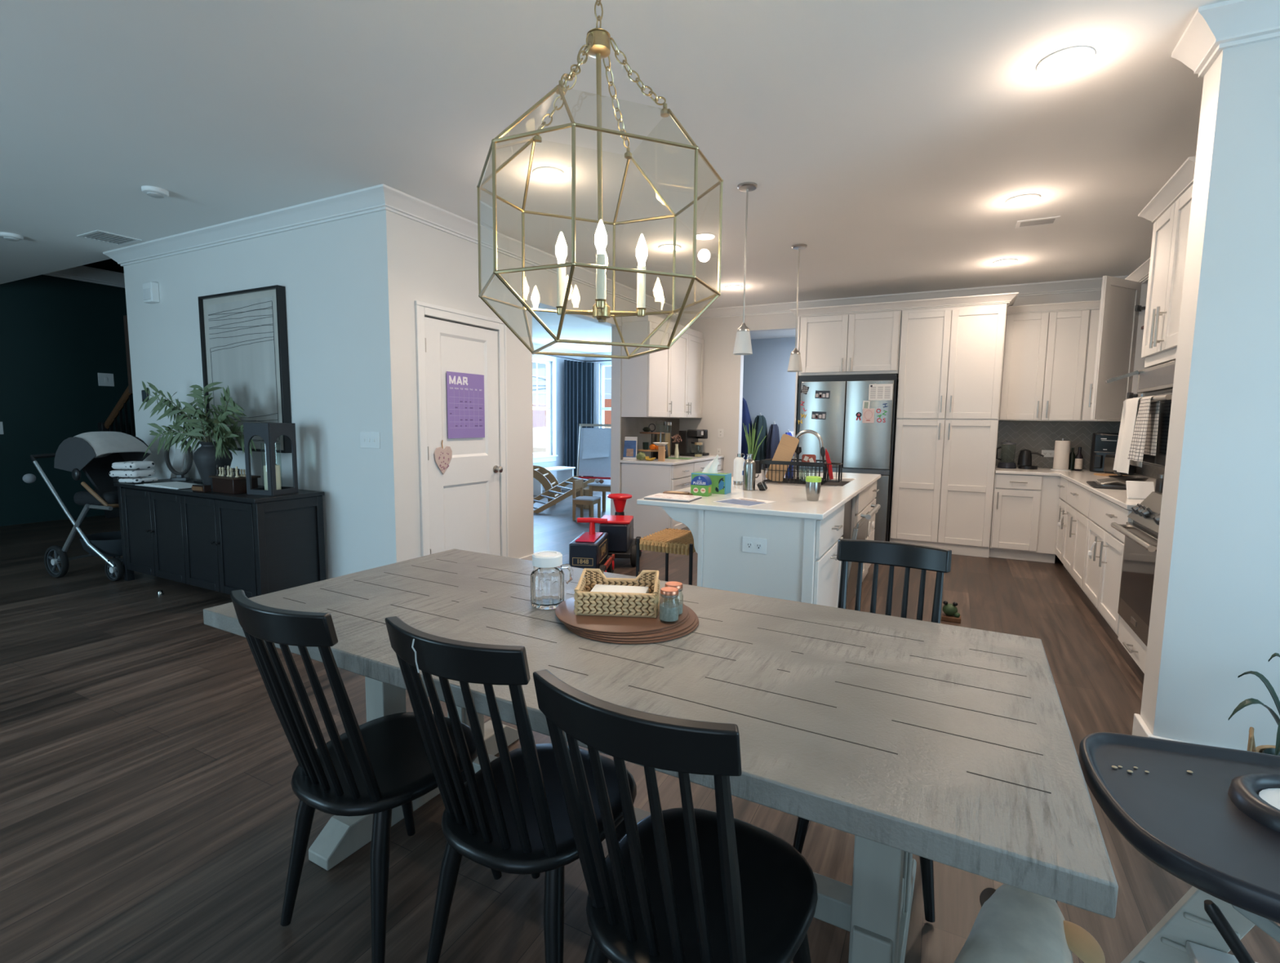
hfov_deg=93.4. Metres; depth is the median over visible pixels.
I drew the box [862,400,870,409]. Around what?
picture card
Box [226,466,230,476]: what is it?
chessman
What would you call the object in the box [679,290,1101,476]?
wall
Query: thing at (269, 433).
candle lantern
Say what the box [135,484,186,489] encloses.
paper sheet
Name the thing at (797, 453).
dish brush
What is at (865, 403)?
picture
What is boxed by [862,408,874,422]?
drawing sheet
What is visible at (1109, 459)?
toaster
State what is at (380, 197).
crown molding
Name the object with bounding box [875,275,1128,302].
crown molding
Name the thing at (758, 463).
dish rack
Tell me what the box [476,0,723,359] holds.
chandelier
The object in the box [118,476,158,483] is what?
folded blanket
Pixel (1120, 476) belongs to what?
skillet
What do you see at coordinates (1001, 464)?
coffee maker
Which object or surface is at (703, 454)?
drip tray
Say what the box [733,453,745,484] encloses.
water bottle
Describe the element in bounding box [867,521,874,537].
child lock
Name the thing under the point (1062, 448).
paper towel roll
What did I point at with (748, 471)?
water bottle
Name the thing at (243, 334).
framed picture
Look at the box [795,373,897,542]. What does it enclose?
refrigerator
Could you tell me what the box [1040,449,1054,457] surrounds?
wall outlet
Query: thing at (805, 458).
container
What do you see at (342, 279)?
wall
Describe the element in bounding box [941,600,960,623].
frog
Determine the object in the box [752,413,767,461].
coat
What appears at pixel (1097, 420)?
upper cabinet
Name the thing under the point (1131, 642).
base cabinet
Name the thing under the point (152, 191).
smoke detector
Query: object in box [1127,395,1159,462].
dish towel
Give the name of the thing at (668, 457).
board
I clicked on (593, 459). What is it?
easel
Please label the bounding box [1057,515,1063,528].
child lock
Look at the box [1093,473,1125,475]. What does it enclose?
wooden board
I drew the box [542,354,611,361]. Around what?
curtain rod
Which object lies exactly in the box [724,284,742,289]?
recessed light
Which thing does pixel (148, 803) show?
floor
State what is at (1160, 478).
jar
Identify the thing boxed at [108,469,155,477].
folded blanket
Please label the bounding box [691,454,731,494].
tissue box
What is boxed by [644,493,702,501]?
magazine
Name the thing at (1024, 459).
kettle
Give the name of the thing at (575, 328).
ceiling
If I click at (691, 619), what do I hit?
placemat
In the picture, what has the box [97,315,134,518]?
staircase
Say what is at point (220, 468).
chessman
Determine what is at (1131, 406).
dish towel
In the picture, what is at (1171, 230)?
upper cabinet
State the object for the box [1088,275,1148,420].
upper cabinet
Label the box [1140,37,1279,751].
wall pillar
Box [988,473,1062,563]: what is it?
base cabinet
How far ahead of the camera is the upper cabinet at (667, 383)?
7.01 m
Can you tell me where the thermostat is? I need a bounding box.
[141,390,149,402]
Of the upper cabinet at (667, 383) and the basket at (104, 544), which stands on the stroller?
the basket at (104, 544)
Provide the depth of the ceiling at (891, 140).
3.00 m
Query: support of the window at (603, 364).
in the wall at (559, 461)
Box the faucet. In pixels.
[791,429,825,478]
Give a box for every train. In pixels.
[568,517,614,573]
[598,493,641,566]
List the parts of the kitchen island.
trim, door, drawer, handle, frame, door, door, drawer, drawer, drawer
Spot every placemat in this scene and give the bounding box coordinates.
[555,594,688,633]
[559,608,689,635]
[564,613,697,641]
[564,618,698,644]
[566,604,695,639]
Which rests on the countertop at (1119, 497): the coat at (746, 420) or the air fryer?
the air fryer
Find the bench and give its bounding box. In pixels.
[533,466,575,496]
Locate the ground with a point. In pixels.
(539, 433)
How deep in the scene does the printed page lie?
3.46 m
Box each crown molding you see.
[102,183,875,320]
[533,343,611,359]
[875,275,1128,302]
[1124,257,1150,282]
[1171,0,1279,77]
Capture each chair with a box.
[230,590,502,962]
[385,616,636,962]
[533,669,817,962]
[572,479,600,520]
[792,538,951,922]
[953,884,1105,962]
[1078,732,1279,962]
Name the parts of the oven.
handle, knob, door, glass, knob, control panel, knob, knob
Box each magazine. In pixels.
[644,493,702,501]
[644,497,702,502]
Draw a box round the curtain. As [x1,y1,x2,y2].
[564,360,594,482]
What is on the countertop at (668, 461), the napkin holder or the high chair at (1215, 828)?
the napkin holder
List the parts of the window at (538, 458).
sash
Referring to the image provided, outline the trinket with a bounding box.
[156,590,164,595]
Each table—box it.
[203,548,1118,962]
[586,480,610,516]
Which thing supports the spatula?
in the dish rack
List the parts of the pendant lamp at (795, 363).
lamp shade, rod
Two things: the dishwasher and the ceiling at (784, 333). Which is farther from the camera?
the ceiling at (784, 333)
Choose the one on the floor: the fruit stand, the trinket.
the trinket
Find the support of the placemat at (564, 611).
on the placemat at (686, 620)
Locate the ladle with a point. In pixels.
(822, 450)
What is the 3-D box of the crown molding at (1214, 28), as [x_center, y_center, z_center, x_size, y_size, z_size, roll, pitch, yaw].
[3.154,-1.557,1.687,2.520,0.112,0.300,4,7,27]
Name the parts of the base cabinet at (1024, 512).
handle, door, drawer, handle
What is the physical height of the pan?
0.060 m
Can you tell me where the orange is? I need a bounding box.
[649,444,655,449]
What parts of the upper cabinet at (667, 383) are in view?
door, door, door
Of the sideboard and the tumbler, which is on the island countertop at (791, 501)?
the tumbler
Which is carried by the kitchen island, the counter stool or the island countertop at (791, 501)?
the island countertop at (791, 501)
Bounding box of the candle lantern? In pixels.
[243,422,297,495]
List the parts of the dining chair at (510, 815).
leg, rail, leg, seat, leg, leg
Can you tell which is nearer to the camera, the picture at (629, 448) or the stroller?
the stroller
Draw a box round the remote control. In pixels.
[193,480,202,483]
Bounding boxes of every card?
[170,448,186,478]
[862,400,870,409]
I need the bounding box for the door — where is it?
[424,316,502,555]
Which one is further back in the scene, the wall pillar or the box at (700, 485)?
the box at (700, 485)
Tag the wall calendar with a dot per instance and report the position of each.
(465, 392)
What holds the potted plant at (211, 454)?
on the sideboard
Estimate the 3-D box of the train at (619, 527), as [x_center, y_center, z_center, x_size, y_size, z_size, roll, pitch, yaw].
[-0.218,0.456,5.870,0.451,0.619,0.740,1,6,5]
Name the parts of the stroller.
seat, seat rail, seat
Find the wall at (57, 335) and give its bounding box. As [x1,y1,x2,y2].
[0,258,135,526]
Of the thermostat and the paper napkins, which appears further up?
the thermostat
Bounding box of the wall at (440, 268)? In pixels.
[400,215,680,559]
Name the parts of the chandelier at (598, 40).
glass pane, chain, bulb, arm, chain, ceiling chain, stem, arm, bulb, bulb, chain, arm, chain, bulb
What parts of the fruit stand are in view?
post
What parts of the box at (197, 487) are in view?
drawer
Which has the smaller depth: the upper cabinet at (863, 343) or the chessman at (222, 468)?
the chessman at (222, 468)
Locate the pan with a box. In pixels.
[1086,477,1126,489]
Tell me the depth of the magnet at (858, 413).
6.52 m
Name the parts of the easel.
leg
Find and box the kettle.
[1017,448,1044,469]
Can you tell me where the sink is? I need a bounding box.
[823,481,848,486]
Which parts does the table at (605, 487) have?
leg, leg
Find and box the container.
[801,454,816,462]
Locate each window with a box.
[532,354,558,462]
[595,358,611,428]
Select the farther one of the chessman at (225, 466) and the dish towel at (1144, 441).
the chessman at (225, 466)
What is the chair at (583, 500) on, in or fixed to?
on the floor
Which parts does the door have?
knob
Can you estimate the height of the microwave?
0.535 m
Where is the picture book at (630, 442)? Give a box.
[622,436,637,460]
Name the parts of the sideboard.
frame, door, door, door, door, frame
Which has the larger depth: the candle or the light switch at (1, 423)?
the light switch at (1, 423)
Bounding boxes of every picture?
[198,284,291,453]
[622,440,635,457]
[863,401,868,408]
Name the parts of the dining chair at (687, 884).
leg, rail, seat, leg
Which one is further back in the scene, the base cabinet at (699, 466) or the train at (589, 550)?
the base cabinet at (699, 466)
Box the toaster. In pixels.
[1103,453,1134,475]
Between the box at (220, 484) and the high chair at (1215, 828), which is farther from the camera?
the box at (220, 484)
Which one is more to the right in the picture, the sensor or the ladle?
the ladle
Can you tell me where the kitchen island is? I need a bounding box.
[662,480,879,608]
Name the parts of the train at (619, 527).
seat, panel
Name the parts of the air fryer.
drawer handle, silver trim, panel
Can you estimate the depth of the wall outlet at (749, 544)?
3.25 m
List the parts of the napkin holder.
dish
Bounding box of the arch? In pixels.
[533,465,561,502]
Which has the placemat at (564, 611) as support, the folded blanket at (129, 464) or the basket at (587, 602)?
the basket at (587, 602)
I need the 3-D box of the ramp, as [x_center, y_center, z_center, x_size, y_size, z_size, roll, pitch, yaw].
[-1.269,0.188,9.134,1.057,0.470,0.542,-3,7,-34]
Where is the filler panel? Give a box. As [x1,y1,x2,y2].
[793,316,799,437]
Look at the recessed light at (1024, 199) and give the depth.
3.95 m
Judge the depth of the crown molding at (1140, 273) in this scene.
4.63 m
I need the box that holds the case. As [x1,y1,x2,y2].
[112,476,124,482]
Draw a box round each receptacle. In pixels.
[746,542,752,548]
[755,542,762,549]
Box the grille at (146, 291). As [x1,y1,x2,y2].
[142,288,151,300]
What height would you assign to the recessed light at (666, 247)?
0.009 m
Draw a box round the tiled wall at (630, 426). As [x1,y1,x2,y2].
[620,417,679,460]
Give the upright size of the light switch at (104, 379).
0.170 m
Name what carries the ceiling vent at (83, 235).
in the ceiling at (891, 140)
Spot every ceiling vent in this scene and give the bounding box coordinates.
[76,229,142,245]
[1014,215,1060,228]
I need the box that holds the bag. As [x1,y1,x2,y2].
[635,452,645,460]
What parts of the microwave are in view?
visor arm, handle, door, vent panel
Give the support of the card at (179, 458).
on the sideboard
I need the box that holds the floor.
[0,485,1279,962]
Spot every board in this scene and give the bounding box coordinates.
[662,491,693,495]
[665,457,692,459]
[765,434,799,481]
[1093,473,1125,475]
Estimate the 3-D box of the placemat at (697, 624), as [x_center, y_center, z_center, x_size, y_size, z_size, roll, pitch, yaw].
[-0.026,0.415,1.821,0.406,0.004,0.406,4,7,27]
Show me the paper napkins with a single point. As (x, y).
(597, 588)
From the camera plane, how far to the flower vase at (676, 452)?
7.32 m
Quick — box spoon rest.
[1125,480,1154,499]
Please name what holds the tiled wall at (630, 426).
attached to the wall at (440, 268)
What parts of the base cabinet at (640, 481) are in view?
panel, drawer, drawer, drawer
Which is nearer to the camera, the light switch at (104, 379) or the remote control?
the remote control
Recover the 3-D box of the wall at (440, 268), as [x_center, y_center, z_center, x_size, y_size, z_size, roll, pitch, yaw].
[-0.600,-0.704,6.317,0.120,2.830,4.710,4,7,27]
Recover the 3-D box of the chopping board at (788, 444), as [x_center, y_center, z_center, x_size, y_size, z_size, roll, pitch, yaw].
[1.064,-0.171,4.514,0.235,0.371,0.037,3,6,18]
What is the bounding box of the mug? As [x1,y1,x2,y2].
[642,442,648,449]
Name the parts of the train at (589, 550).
number frame, seat, push handle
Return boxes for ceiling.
[0,0,1226,310]
[42,265,124,288]
[532,304,611,353]
[750,328,797,339]
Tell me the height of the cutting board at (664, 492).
0.016 m
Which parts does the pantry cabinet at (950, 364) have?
door, door, handle, handle, handle, handle, door, door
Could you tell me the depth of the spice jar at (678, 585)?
1.79 m
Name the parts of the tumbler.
lid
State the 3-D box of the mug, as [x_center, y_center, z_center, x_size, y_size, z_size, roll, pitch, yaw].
[0.068,-0.423,7.167,0.076,0.085,0.076,4,7,27]
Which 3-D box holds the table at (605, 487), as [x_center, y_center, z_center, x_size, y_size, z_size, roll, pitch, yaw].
[-0.367,0.247,8.680,0.600,0.465,0.600,2,6,17]
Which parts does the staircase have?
newel post, handrail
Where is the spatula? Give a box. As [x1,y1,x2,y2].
[825,448,833,479]
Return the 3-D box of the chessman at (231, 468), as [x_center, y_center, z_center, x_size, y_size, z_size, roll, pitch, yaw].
[-2.896,-0.066,4.276,0.026,0.064,0.026,4,7,27]
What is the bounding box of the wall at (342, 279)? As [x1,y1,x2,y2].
[123,209,410,579]
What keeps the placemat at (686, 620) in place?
on the placemat at (691, 619)
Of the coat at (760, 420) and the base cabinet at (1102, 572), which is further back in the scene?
the coat at (760, 420)
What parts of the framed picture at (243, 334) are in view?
painted panel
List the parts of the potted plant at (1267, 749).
handle, pot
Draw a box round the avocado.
[642,426,650,431]
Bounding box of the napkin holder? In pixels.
[653,431,667,461]
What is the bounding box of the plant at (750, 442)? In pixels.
[742,422,765,481]
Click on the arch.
(541, 474)
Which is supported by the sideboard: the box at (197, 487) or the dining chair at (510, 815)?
the box at (197, 487)
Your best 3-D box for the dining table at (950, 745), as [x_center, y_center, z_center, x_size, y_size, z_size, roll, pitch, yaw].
[-0.120,0.798,1.828,2.272,0.760,1.045,4,7,29]
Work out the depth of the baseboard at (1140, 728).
2.53 m
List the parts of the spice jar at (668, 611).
lid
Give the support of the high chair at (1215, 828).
on the floor
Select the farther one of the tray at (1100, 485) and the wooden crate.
the wooden crate
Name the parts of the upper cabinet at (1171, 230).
handle, door, handle, door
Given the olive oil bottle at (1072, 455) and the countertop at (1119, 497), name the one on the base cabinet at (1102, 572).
the countertop at (1119, 497)
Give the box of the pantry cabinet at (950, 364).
[889,303,1006,557]
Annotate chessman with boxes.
[215,465,218,475]
[218,466,222,475]
[221,466,224,475]
[223,465,226,476]
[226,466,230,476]
[229,467,232,476]
[231,467,235,477]
[235,466,239,477]
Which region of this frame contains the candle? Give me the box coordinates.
[263,465,281,490]
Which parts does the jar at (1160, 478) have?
lid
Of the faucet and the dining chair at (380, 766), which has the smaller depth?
the dining chair at (380, 766)
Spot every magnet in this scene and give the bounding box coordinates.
[800,385,808,394]
[855,412,861,420]
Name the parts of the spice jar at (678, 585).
lid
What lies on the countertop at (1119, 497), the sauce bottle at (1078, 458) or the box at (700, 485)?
the sauce bottle at (1078, 458)
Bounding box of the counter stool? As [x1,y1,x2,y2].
[635,528,695,585]
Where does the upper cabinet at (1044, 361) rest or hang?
attached to the wall at (723, 371)
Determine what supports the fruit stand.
on the countertop at (668, 461)
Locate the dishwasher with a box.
[840,498,880,608]
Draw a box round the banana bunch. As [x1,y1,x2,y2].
[644,456,655,461]
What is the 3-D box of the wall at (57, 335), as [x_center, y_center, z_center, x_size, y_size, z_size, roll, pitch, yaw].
[-6.595,-1.917,5.857,3.520,5.200,9.600,4,7,27]
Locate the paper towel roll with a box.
[1050,438,1071,471]
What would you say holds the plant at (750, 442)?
on the island countertop at (791, 501)
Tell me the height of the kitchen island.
0.868 m
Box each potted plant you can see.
[138,381,256,488]
[1228,653,1279,755]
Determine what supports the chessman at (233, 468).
on the box at (220, 484)
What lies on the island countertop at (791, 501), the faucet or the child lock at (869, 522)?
the faucet
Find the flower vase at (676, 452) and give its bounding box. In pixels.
[671,434,681,457]
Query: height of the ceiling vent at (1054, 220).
0.007 m
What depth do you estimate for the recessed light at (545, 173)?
3.62 m
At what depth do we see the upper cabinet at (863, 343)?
6.58 m
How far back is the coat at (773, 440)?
9.13 m
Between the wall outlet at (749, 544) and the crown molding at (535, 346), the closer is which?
the wall outlet at (749, 544)
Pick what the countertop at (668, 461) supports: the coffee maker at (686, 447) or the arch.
the coffee maker at (686, 447)
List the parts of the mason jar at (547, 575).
lid, handle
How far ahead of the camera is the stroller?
4.97 m
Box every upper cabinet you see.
[621,315,703,418]
[789,292,1100,421]
[798,310,902,377]
[1080,309,1119,422]
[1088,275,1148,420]
[1097,419,1120,422]
[1137,155,1195,368]
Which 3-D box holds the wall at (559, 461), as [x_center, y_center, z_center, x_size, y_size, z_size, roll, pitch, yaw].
[-1.204,-0.930,9.021,3.690,2.720,6.990,4,7,27]
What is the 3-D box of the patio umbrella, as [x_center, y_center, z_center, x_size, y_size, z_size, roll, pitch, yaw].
[-3.886,-2.025,18.606,3.296,3.100,0.786,1,6,5]
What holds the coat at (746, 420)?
hanging from the wall at (768, 386)
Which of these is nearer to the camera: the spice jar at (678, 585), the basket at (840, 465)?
the spice jar at (678, 585)
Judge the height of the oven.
0.740 m
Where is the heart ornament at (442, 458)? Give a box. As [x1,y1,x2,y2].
[434,440,452,474]
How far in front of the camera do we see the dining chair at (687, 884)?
1.02 m
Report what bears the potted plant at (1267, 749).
on the floor
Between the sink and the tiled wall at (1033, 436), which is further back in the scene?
the tiled wall at (1033, 436)
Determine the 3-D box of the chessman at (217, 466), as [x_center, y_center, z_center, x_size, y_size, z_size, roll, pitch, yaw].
[-3.047,-0.083,4.353,0.026,0.077,0.026,4,7,27]
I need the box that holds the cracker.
[667,491,684,493]
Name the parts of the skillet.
handle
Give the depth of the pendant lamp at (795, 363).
5.11 m
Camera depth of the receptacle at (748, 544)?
3.26 m
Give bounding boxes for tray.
[577,476,610,479]
[696,452,709,456]
[1086,481,1126,489]
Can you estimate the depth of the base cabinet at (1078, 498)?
4.97 m
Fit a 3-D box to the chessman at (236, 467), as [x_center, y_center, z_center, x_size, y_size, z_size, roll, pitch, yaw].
[-2.836,-0.069,4.244,0.026,0.077,0.026,4,7,27]
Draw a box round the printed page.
[713,497,775,506]
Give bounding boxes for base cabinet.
[621,462,693,538]
[686,457,723,530]
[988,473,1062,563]
[1054,477,1071,574]
[1061,480,1093,604]
[1082,492,1133,636]
[1117,616,1146,673]
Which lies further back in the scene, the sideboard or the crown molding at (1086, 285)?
the crown molding at (1086, 285)
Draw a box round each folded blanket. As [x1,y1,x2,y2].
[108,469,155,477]
[111,461,155,469]
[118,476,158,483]
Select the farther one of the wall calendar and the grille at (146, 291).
the grille at (146, 291)
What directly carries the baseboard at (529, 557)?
attached to the wall at (440, 268)
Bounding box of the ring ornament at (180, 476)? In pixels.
[164,439,193,480]
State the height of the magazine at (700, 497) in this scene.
0.005 m
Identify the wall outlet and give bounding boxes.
[663,422,671,433]
[717,428,724,437]
[742,536,766,554]
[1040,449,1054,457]
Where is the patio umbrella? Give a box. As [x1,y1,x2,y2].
[532,375,546,391]
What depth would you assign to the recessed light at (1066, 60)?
2.44 m
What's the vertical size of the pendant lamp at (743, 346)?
1.039 m
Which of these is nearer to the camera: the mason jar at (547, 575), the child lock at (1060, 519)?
the mason jar at (547, 575)
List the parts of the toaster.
panel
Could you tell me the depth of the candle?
4.28 m
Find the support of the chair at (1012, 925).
on the floor
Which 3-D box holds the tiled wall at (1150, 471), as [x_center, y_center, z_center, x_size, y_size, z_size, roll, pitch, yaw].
[4.312,-0.233,4.860,0.010,0.496,2.800,4,7,27]
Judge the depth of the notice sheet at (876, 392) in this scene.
6.40 m
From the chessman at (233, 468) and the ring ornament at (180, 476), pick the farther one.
the ring ornament at (180, 476)
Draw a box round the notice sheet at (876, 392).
[868,383,893,399]
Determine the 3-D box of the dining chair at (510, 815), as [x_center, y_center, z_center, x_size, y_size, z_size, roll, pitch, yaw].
[-0.268,0.740,1.422,0.419,0.936,0.565,4,7,28]
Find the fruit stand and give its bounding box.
[637,423,666,459]
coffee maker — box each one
[678,429,709,456]
[995,440,1016,468]
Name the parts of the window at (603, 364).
sash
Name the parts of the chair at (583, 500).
leg, backrest, leg, seat, leg, leg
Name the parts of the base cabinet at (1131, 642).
handle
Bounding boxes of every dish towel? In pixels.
[1112,396,1143,474]
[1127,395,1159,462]
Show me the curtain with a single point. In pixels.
(579, 376)
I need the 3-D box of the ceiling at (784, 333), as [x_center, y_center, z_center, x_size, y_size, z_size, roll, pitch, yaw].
[2.098,-2.147,8.400,3.000,0.100,1.460,4,7,27]
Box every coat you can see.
[741,397,752,459]
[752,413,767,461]
[765,421,779,469]
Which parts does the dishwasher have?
door, handle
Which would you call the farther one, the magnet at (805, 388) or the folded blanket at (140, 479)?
the magnet at (805, 388)
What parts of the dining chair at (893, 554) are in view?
leg, rail, leg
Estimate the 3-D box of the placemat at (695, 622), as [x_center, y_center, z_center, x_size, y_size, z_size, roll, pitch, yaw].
[-0.028,0.409,1.826,0.406,0.004,0.406,4,7,27]
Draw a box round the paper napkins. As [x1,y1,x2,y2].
[590,584,648,593]
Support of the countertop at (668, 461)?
on the base cabinet at (699, 466)
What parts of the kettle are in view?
spout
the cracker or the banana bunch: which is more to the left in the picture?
the banana bunch
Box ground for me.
[533,404,611,453]
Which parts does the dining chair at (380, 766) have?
rail, leg, leg, seat, leg, leg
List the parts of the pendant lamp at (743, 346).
lamp shade, rod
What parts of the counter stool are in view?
leg, woven seat, leg, leg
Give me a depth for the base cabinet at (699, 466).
7.49 m
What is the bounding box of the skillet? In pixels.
[1108,471,1148,481]
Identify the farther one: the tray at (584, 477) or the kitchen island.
the tray at (584, 477)
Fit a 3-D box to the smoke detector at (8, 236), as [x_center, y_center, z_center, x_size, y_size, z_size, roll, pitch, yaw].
[-5.209,-2.022,5.000,0.144,0.043,0.144,4,7,27]
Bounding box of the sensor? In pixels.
[142,281,159,303]
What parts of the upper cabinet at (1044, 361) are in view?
door, handle, handle, door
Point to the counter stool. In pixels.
(668, 540)
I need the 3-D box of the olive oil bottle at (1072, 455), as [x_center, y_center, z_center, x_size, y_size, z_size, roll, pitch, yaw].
[4.413,-0.230,6.166,0.056,0.230,0.056,4,7,27]
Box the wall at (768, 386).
[742,337,797,470]
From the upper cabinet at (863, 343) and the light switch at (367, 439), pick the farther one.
the upper cabinet at (863, 343)
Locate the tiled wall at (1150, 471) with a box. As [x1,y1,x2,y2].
[1134,463,1164,479]
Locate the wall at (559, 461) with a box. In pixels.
[533,355,610,483]
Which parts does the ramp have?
rail, leg frame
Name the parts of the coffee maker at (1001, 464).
handle, lid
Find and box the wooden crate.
[656,432,670,456]
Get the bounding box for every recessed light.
[532,166,564,181]
[657,244,680,251]
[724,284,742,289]
[992,258,1017,265]
[1005,194,1040,205]
[1036,45,1095,75]
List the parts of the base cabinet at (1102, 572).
door, handle, handle, drawer, door, handle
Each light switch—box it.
[0,422,3,434]
[97,373,114,386]
[360,431,380,448]
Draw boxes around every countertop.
[620,453,724,465]
[636,470,880,519]
[995,466,1155,510]
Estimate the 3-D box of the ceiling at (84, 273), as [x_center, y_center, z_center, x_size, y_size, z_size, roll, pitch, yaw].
[-6.619,-2.776,8.814,0.158,0.168,4.050,4,7,27]
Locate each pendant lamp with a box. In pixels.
[733,182,757,355]
[787,244,807,372]
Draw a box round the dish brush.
[795,446,801,479]
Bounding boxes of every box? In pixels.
[191,484,211,493]
[208,474,260,494]
[690,475,711,497]
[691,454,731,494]
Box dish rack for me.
[755,457,842,484]
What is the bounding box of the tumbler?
[805,475,821,501]
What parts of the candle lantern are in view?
plate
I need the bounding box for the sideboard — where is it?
[113,478,325,598]
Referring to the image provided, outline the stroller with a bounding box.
[22,431,151,581]
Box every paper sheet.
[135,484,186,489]
[144,481,195,488]
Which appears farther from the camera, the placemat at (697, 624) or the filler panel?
the filler panel
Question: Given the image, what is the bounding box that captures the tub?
[840,498,852,539]
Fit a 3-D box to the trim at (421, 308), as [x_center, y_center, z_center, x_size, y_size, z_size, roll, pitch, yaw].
[-1.360,-0.224,4.745,0.022,2.175,0.954,4,7,27]
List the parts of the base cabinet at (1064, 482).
handle, door, drawer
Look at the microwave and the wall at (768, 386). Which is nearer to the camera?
the microwave
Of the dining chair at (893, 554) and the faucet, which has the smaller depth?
the dining chair at (893, 554)
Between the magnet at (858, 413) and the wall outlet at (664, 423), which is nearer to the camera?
the magnet at (858, 413)
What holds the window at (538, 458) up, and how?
in the wall at (559, 461)
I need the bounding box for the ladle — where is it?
[820,446,825,479]
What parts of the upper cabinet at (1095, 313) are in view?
door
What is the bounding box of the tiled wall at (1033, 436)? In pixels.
[995,421,1120,469]
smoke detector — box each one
[0,231,23,241]
[141,185,168,198]
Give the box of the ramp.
[533,475,595,514]
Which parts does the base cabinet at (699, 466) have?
drawer, drawer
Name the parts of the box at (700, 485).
blue lid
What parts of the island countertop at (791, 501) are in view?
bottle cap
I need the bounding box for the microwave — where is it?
[1105,360,1175,468]
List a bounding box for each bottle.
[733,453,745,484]
[742,453,755,490]
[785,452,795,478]
[1068,448,1075,470]
[1074,447,1083,471]
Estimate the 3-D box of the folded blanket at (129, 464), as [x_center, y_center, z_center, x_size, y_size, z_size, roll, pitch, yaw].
[-4.136,-0.134,4.926,0.300,0.067,0.175,3,6,23]
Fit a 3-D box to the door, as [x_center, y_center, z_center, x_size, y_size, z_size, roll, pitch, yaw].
[-1.360,-0.180,4.742,0.105,2.065,0.802,4,7,27]
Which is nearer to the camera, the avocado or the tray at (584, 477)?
the avocado
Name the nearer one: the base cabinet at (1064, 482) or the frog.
the frog
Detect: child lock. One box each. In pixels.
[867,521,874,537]
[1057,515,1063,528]
[1087,542,1096,559]
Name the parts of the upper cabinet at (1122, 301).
handle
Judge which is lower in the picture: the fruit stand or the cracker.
the cracker
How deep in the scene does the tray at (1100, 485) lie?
4.46 m
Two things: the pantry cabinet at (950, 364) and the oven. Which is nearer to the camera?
the oven
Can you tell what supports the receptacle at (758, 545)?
attached to the wall outlet at (749, 544)
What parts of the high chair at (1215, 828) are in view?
frame, foot post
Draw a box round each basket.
[79,531,122,556]
[573,568,660,617]
[824,462,842,482]
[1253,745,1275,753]
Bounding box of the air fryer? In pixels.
[1088,432,1119,472]
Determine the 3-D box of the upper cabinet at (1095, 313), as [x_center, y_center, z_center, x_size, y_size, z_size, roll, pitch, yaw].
[4.673,-1.141,5.966,0.475,1.090,0.390,4,7,27]
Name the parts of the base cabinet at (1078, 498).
handle, door, handle, drawer, door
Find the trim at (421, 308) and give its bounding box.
[414,300,508,557]
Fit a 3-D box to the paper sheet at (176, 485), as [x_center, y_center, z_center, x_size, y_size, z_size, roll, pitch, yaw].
[-3.599,0.028,4.697,0.560,0.004,0.220,4,7,29]
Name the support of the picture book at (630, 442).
on the countertop at (668, 461)
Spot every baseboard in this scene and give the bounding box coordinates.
[518,554,533,560]
[1132,713,1196,744]
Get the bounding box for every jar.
[530,551,573,609]
[658,586,679,622]
[665,581,683,614]
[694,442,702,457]
[1155,474,1164,493]
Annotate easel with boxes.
[576,423,611,479]
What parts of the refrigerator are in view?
photo strip, photo strip, door, door, freezer drawer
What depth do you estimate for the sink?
5.05 m
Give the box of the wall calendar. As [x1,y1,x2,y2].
[446,371,484,438]
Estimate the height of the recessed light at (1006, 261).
0.009 m
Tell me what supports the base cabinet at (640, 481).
on the floor
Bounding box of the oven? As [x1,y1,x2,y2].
[1111,491,1162,646]
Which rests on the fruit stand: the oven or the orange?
the orange
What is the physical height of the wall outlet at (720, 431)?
0.120 m
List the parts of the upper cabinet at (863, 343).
door, door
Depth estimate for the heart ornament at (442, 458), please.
4.53 m

